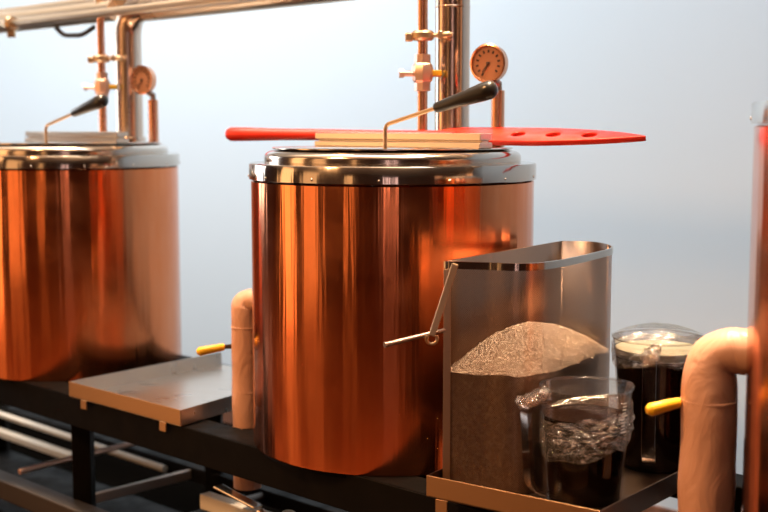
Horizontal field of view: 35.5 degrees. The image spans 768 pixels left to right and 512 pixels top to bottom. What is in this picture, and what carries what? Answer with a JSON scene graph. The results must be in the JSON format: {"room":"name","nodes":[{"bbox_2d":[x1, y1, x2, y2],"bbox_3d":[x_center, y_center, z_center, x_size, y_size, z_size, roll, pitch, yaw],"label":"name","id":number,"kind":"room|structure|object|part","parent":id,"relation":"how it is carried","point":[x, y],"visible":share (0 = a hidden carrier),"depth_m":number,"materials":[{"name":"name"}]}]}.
{"room":"processing plant","nodes":[
{"label":"processing plant","id":0,"kind":"room"},
{"bbox_2d":[0,0,767,510],"bbox_3d":[0.979,-0.782,3.423,11.793,3.300,0.100,6,8,43],"label":"wall","id":1,"kind":"structure","parent":0,"point":[673,206],"depth_m":3.86,"materials":[{"name":"white paint"}]},
{"bbox_2d":[223,411,677,511],"bbox_3d":[0.939,0.818,3.552,11.793,0.090,0.015,6,8,43],"label":"baseboard","id":2,"kind":"structure","parent":1,"relation":"attached to","point":[227,417],"depth_m":3.66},
{"bbox_3d":[-1.315,1.153,1.212,13.051,0.080,12.878,0,6,0],"label":"floor","id":3,"kind":"structure","parent":0,"visible":0},
{"bbox_2d":[10,421,281,511],"bbox_3d":[0.456,0.964,2.548,10.294,0.011,2.049,6,8,43],"label":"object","id":4,"kind":"structure","parent":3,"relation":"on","point":[112,471],"depth_m":4.25,"materials":[{"name":"black"}]},
{"bbox_2d":[0,355,742,511],"bbox_3d":[-0.202,0.643,2.685,3.868,0.596,0.544,6,8,43],"label":"stand","id":5,"kind":"object","parent":4,"relation":"on","point":[208,452],"visible":0.34,"depth_m":2.90,"materials":[{"name":"black metal"}]},
{"bbox_3d":[-1.280,0.532,4.006,0.045,0.536,0.045,0,6,0],"label":"post","id":6,"kind":"part","parent":5,"relation":"part of","materials":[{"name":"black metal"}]},
{"bbox_3d":[-0.301,0.770,2.537,3.748,0.050,0.040,6,8,43],"label":"rail","id":7,"kind":"part","parent":5,"relation":"part of","materials":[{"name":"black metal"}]},
{"bbox_3d":[-1.101,0.582,3.217,1.138,0.050,1.089,0,6,0],"label":"rail","id":8,"kind":"part","parent":5,"relation":"part of","materials":[{"name":"grey metal"}]},
{"bbox_3d":[-0.731,0.646,2.937,0.045,0.536,0.045,0,6,0],"label":"post","id":9,"kind":"part","parent":5,"relation":"part of","materials":[{"name":"black metal"}]},
{"bbox_2d":[0,450,178,511],"bbox_3d":[-0.173,0.796,2.674,3.748,0.012,0.450,6,8,43],"label":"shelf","id":10,"kind":"object","parent":5,"relation":"attached to","point":[59,480],"depth_m":3.63,"materials":[{"name":"black metal"}]},
{"bbox_2d":[0,65,181,380],"bbox_3d":[-0.832,-0.112,3.211,0.571,0.791,0.568,2,7,21],"label":"kettle","id":11,"kind":"object","parent":5,"relation":"on","point":[90,286],"visible":0.98,"depth_m":2.98,"materials":[{"name":"orange metal"}]},
{"bbox_3d":[-0.796,-0.319,2.960,0.139,0.081,0.008,5,8,40],"label":"handle rod","id":12,"kind":"part","parent":11,"relation":"part of","materials":[{"name":"gold metal"}]},
{"bbox_3d":[-0.832,-0.301,3.191,0.476,0.004,0.476,0,6,0],"label":"lid plate","id":13,"kind":"part","parent":11,"relation":"part of","materials":[{"name":"silver metal"}]},
{"bbox_3d":[-0.832,-0.283,3.193,0.508,0.030,0.508,0,6,0],"label":"lid","id":14,"kind":"part","parent":11,"relation":"part of","materials":[{"name":"silver metal"}]},
{"bbox_2d":[83,17,122,131],"bbox_3d":[-0.764,-0.482,3.272,0.110,0.339,0.048,0,6,0],"label":"pipe","id":15,"kind":"object","parent":11,"relation":"attached to","point":[102,85],"visible":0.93,"depth_m":3.26,"materials":[{"name":"orange metal"}]},
{"bbox_3d":[-0.741,-0.462,3.279,0.022,0.014,0.016,0,6,0],"label":"valve handle","id":16,"kind":"part","parent":15,"relation":"part of","materials":[{"name":"orange plastic"}]},
{"bbox_2d":[0,0,253,37],"bbox_3d":[-0.499,-0.613,2.961,5.997,0.064,0.047,6,8,43],"label":"pipe","id":17,"kind":"object","parent":15,"relation":"attached to","point":[11,24],"visible":1,"depth_m":3.17,"materials":[{"name":"silver metal"}]},
{"bbox_2d":[114,0,159,141],"bbox_3d":[-0.663,-0.511,3.277,0.203,0.396,0.086,6,8,43],"label":"pipe","id":18,"kind":"object","parent":11,"relation":"on","point":[128,28],"visible":0.72,"depth_m":3.29,"materials":[{"name":"silver"}]},
{"bbox_2d":[0,0,118,37],"bbox_3d":[-1.521,-0.743,4.068,2.154,0.096,0.060,6,8,43],"label":"pipe","id":19,"kind":"object","parent":18,"relation":"attached to","point":[106,3],"visible":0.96,"depth_m":3.48,"materials":[{"name":"silver metal"}]},
{"bbox_2d":[0,0,126,13],"bbox_3d":[-0.494,-0.687,3.104,5.797,0.066,0.066,6,8,43],"label":"pipe","id":20,"kind":"object","parent":19,"relation":"attached to","point":[119,3],"visible":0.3,"depth_m":3.55,"materials":[{"name":"beige"}]},
{"bbox_2d":[138,0,352,21],"bbox_3d":[0.270,-0.577,2.374,2.499,0.073,0.073,6,8,43],"label":"pipe","id":21,"kind":"object","parent":18,"relation":"attached to","point":[254,5],"visible":0.61,"depth_m":2.97,"materials":[{"name":"silver metal"}]},
{"bbox_3d":[-0.620,-0.357,3.225,0.027,0.124,0.027,0,6,0],"label":"thermometer stem","id":22,"kind":"part","parent":11,"relation":"part of","materials":[{"name":"orange metal"}]},
{"bbox_2d":[69,352,231,431],"bbox_3d":[-0.430,0.316,2.849,0.421,0.055,0.509,5,8,39],"label":"drip tray","id":23,"kind":"object","parent":5,"relation":"on","point":[182,392],"visible":0.9,"depth_m":2.84,"materials":[{"name":"silver metal"}]},
{"bbox_3d":[-0.025,0.640,2.814,2.737,0.040,2.615,0,6,0],"label":"rail","id":24,"kind":"part","parent":5,"relation":"part of","materials":[{"name":"black metal"}]},
{"bbox_3d":[-0.455,0.616,3.224,0.045,0.536,0.045,0,6,0],"label":"post","id":25,"kind":"part","parent":5,"relation":"part of","materials":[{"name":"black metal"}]},
{"bbox_2d":[196,289,261,490],"bbox_3d":[-0.324,0.282,2.552,0.144,0.430,0.066,0,6,0],"label":"insulated pipe","id":26,"kind":"object","parent":5,"relation":"attached to","point":[241,346],"visible":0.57,"depth_m":2.52,"materials":[{"name":"beige fabric"}]},
{"bbox_3d":[-0.335,0.193,2.550,0.037,0.009,0.004,-2,6,-15],"label":"valve lever","id":27,"kind":"part","parent":26,"relation":"part of","materials":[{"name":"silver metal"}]},
{"bbox_2d":[200,491,269,511],"bbox_3d":[-0.262,0.565,2.575,0.395,0.035,0.030,6,8,43],"label":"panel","id":28,"kind":"object","parent":5,"relation":"attached to","point":[209,501],"visible":0.98,"depth_m":2.65,"materials":[{"name":"silver metal"}]},
{"bbox_3d":[-0.317,0.401,2.481,2.762,0.072,2.640,0,6,0],"label":"rail","id":29,"kind":"part","parent":5,"relation":"part of","materials":[{"name":"black metal"}]},
{"bbox_2d":[213,484,293,511],"bbox_3d":[-0.260,0.655,2.533,0.220,0.319,0.086,5,8,41],"label":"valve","id":30,"kind":"object","parent":5,"relation":"on","point":[221,488],"visible":1,"depth_m":2.51,"materials":[{"name":"silver metal"}]},
{"bbox_3d":[-0.308,0.506,2.525,0.136,0.021,0.024,6,8,44],"label":"lever","id":31,"kind":"part","parent":30,"relation":"part of","materials":[{"name":"silver metal"}]},
{"bbox_2d":[248,44,535,475],"bbox_3d":[0.017,-0.025,2.401,0.571,0.791,0.568,2,7,21],"label":"kettle","id":32,"kind":"object","parent":5,"relation":"on","point":[353,235],"visible":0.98,"depth_m":2.16,"materials":[{"name":"orange metal"}]},
{"bbox_3d":[0.017,-0.197,2.382,0.508,0.030,0.508,0,6,0],"label":"lid","id":33,"kind":"part","parent":32,"relation":"part of","materials":[{"name":"silver metal"}]},
{"bbox_3d":[0.017,-0.214,2.381,0.476,0.004,0.476,0,6,0],"label":"lid plate","id":34,"kind":"part","parent":32,"relation":"part of","materials":[{"name":"silver metal"}]},
{"bbox_3d":[0.052,-0.232,2.150,0.139,0.081,0.008,5,8,40],"label":"handle rod","id":35,"kind":"part","parent":32,"relation":"part of","materials":[{"name":"gold metal"}]},
{"bbox_2d":[399,0,452,129],"bbox_3d":[0.085,-0.674,2.432,0.110,0.900,0.048,0,6,0],"label":"pipe","id":36,"kind":"object","parent":32,"relation":"attached to","point":[422,73],"visible":0.99,"depth_m":2.45,"materials":[{"name":"orange metal"}]},
{"bbox_3d":[0.048,-0.374,2.459,0.022,0.012,0.012,-1,6,-5],"label":"valve stem","id":37,"kind":"part","parent":36,"relation":"part of","materials":[{"name":"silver metal"}]},
{"bbox_3d":[0.108,-0.376,2.468,0.022,0.014,0.016,0,6,0],"label":"valve handle","id":38,"kind":"part","parent":36,"relation":"part of","materials":[{"name":"orange plastic"}]},
{"bbox_2d":[225,127,645,145],"bbox_3d":[0.069,-0.244,2.440,0.948,0.036,0.085,3,7,29],"label":"paddle","id":39,"kind":"object","parent":32,"relation":"on","point":[503,136],"visible":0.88,"depth_m":2.33,"materials":[{"name":"red plastic"}]},
{"bbox_3d":[-0.102,-0.256,2.531,0.561,0.031,0.036,3,7,29],"label":"handle","id":40,"kind":"part","parent":39,"relation":"part of","materials":[{"name":"red plastic"}]},
{"bbox_3d":[0.291,-0.231,2.316,0.437,0.036,0.083,3,7,29],"label":"blade","id":41,"kind":"part","parent":39,"relation":"part of","materials":[{"name":"red plastic"}]},
{"bbox_2d":[435,0,469,129],"bbox_3d":[0.143,-0.680,2.480,0.086,0.900,0.086,0,6,0],"label":"pipe","id":42,"kind":"object","parent":32,"relation":"on","point":[452,54],"visible":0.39,"depth_m":2.48,"materials":[{"name":"silver"}]},
{"bbox_3d":[0.229,-0.270,2.415,0.027,0.124,0.027,0,6,0],"label":"thermometer stem","id":43,"kind":"part","parent":32,"relation":"part of","materials":[{"name":"orange metal"}]},
{"bbox_2d":[426,446,736,511],"bbox_3d":[0.346,0.393,2.060,0.348,0.095,0.502,4,7,36],"label":"drip tray","id":44,"kind":"object","parent":5,"relation":"on","point":[641,491],"visible":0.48,"depth_m":1.91,"materials":[{"name":"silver metal"}]},
{"bbox_2d":[383,241,612,494],"bbox_3d":[0.244,0.186,2.071,0.179,0.380,0.558,5,8,40],"label":"bin","id":45,"kind":"object","parent":44,"relation":"on","point":[515,320],"visible":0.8,"depth_m":1.96,"materials":[{"name":"clear plastic"}]},
{"bbox_3d":[0.049,0.132,1.933,0.111,0.023,0.009,-3,7,-28],"label":"handle rod","id":46,"kind":"part","parent":45,"relation":"part of","materials":[{"name":"beige"}]},
{"bbox_3d":[0.269,0.181,2.122,0.106,0.379,0.445,4,7,34],"label":"panel","id":47,"kind":"part","parent":45,"relation":"part of","materials":[{"name":"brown metal"}]},
{"bbox_2d":[520,376,634,509],"bbox_3d":[0.307,0.299,1.923,0.188,0.187,0.152,0,6,0],"label":"pitcher","id":48,"kind":"object","parent":44,"relation":"on","point":[597,484],"visible":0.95,"depth_m":1.88,"materials":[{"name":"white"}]},
{"bbox_3d":[0.243,0.304,1.886,0.057,0.162,0.023,-3,7,-25],"label":"handle","id":49,"kind":"part","parent":48,"relation":"part of","materials":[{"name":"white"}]},
{"bbox_2d":[514,385,634,463],"bbox_3d":[0.301,0.262,1.919,0.197,0.128,0.154,0,6,0],"label":"film","id":50,"kind":"object","parent":48,"relation":"in","point":[540,391],"visible":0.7,"depth_m":1.89,"materials":[{"name":"white"}]},
{"bbox_2d":[612,328,702,473],"bbox_3d":[0.487,0.257,2.114,0.164,0.230,0.186,-2,6,-17],"label":"pitcher","id":51,"kind":"object","parent":44,"relation":"on","point":[653,447],"visible":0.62,"depth_m":2.07,"materials":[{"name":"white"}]},
{"bbox_3d":[0.453,0.266,2.038,0.023,0.198,0.058,2,6,20],"label":"handle","id":52,"kind":"part","parent":51,"relation":"part of","materials":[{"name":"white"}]},
{"bbox_2d":[611,332,694,369],"bbox_3d":[0.484,0.159,2.092,0.166,0.076,0.208,0,6,0],"label":"film","id":53,"kind":"object","parent":51,"relation":"attached to","point":[654,351],"visible":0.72,"depth_m":2.06,"materials":[{"name":"white"}]},
{"bbox_2d":[741,100,767,511],"bbox_3d":[0.863,0.111,1.591,0.738,0.691,0.739,0,6,0],"label":"kettle","id":54,"kind":"object","parent":5,"relation":"on","point":[755,451],"visible":1,"depth_m":1.60,"materials":[{"name":"orange metal"}]},
{"bbox_2d":[645,327,746,511],"bbox_3d":[0.480,0.524,1.808,0.178,0.845,0.090,2,6,17],"label":"insulated pipe","id":55,"kind":"object","parent":54,"relation":"attached to","point":[708,401],"visible":0.94,"depth_m":1.75,"materials":[{"name":"beige fabric"}]}
]}

